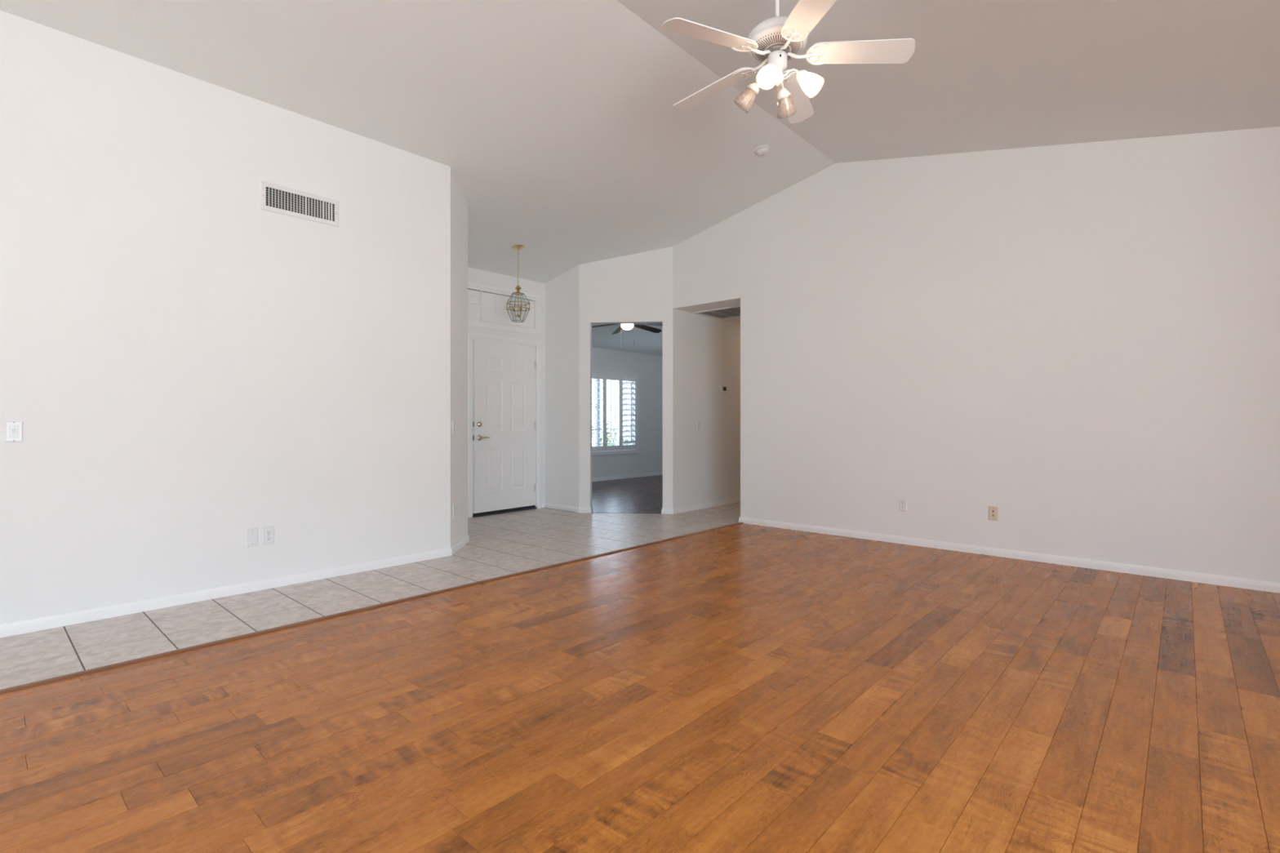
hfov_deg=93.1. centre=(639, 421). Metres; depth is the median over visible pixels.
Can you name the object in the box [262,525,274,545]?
power outlet
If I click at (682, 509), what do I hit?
baseboard
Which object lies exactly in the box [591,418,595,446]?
shrub
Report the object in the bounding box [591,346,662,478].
wall
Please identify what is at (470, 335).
door frame
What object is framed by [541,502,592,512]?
baseboard
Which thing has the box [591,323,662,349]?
ceiling fan
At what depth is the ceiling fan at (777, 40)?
3.02 m
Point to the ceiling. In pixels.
(561, 132)
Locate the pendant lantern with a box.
[506,244,529,322]
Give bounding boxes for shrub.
[591,414,618,446]
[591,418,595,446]
[608,418,630,445]
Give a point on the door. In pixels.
(504, 424)
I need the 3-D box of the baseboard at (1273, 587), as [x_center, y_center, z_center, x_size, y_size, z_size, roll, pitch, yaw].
[3.582,1.058,4.502,6.482,0.063,0.314,0,0,42]
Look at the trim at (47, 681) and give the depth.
3.22 m
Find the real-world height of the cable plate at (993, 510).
0.114 m
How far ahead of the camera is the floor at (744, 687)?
2.22 m
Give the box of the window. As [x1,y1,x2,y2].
[591,378,634,451]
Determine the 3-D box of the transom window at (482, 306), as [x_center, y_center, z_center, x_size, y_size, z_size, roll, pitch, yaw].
[-1.855,-1.339,7.008,0.042,0.349,1.584,0,0,42]
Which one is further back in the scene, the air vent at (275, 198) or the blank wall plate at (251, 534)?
the air vent at (275, 198)
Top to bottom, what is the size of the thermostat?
0.096 m
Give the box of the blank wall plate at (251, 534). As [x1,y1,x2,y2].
[245,527,257,546]
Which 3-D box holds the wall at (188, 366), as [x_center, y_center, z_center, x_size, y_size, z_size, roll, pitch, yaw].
[-4.072,-0.497,3.420,1.710,3.274,6.488,0,0,42]
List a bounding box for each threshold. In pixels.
[472,506,537,517]
[613,512,642,513]
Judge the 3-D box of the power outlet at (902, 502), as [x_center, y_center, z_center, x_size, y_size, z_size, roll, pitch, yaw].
[2.347,0.743,5.413,0.068,0.110,0.009,0,0,42]
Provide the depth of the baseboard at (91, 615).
3.71 m
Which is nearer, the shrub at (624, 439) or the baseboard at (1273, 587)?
the baseboard at (1273, 587)
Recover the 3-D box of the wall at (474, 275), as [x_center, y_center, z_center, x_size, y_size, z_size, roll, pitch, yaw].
[-1.888,-0.334,7.065,0.150,2.947,2.110,0,0,42]
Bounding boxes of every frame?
[467,281,540,335]
[467,332,541,518]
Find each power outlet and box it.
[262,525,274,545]
[453,503,455,518]
[898,498,906,511]
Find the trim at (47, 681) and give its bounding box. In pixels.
[0,522,743,694]
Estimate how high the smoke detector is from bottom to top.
0.063 m
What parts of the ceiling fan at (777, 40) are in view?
blade, blade, lamp shade, lamp shade, bulb, lamp shade, lamp arm, blade, blade, lamp shade, blade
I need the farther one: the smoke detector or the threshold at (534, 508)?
the threshold at (534, 508)
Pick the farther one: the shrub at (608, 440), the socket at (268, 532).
the shrub at (608, 440)
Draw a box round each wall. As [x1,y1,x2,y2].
[0,10,467,624]
[467,266,545,502]
[545,265,578,506]
[578,246,672,508]
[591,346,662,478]
[672,126,1279,582]
[672,308,740,508]
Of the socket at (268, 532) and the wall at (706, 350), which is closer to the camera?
the socket at (268, 532)
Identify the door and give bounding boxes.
[472,339,536,515]
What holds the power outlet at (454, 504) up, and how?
attached to the wall at (188, 366)
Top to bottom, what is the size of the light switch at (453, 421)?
0.115 m
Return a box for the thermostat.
[720,385,727,392]
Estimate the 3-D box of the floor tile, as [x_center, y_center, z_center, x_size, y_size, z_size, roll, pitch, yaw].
[-1.708,1.120,5.364,2.630,0.060,12.500,0,0,42]
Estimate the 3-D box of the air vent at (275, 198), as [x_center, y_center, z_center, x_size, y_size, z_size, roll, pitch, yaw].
[-2.296,-1.472,4.111,0.012,0.188,0.492,0,0,42]
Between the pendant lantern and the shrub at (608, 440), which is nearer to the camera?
the pendant lantern
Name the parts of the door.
handle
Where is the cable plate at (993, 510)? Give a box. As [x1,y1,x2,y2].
[988,506,998,520]
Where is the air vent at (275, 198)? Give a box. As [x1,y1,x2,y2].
[260,180,338,227]
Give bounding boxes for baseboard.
[0,533,469,637]
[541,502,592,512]
[591,471,740,514]
[738,516,1279,593]
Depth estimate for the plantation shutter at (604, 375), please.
11.53 m
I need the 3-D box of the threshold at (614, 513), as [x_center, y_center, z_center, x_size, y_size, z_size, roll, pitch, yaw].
[-0.164,1.099,7.237,0.867,0.023,0.013,0,0,5]
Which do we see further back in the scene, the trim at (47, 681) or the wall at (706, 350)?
the wall at (706, 350)
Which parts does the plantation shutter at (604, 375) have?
panel, panel, panel, tilt rod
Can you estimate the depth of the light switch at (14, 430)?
3.10 m
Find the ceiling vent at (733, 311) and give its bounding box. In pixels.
[693,305,740,319]
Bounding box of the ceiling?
[0,0,1279,355]
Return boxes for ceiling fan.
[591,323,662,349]
[661,0,915,123]
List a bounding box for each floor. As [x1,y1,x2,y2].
[0,523,1279,852]
[546,475,662,513]
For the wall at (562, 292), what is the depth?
7.49 m
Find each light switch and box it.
[4,421,23,442]
[452,420,455,434]
[696,420,700,429]
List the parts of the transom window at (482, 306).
raised moulding, shutter panel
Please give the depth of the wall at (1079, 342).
4.80 m
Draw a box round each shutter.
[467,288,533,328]
[591,368,639,456]
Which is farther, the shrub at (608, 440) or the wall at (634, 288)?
the shrub at (608, 440)
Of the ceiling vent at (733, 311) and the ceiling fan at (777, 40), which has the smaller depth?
the ceiling fan at (777, 40)
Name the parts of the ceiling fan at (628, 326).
blade, blade, lamp shade, blade, blade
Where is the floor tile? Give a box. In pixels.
[0,502,740,689]
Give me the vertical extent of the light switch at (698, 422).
0.115 m
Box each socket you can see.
[266,530,271,534]
[266,536,271,540]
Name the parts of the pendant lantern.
glass frame, chain, crown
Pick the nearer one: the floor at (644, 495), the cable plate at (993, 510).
the cable plate at (993, 510)
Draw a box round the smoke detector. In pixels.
[754,144,769,155]
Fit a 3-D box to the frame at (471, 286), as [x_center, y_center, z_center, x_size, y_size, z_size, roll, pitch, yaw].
[-1.877,-1.340,7.027,0.117,0.500,1.740,0,0,42]

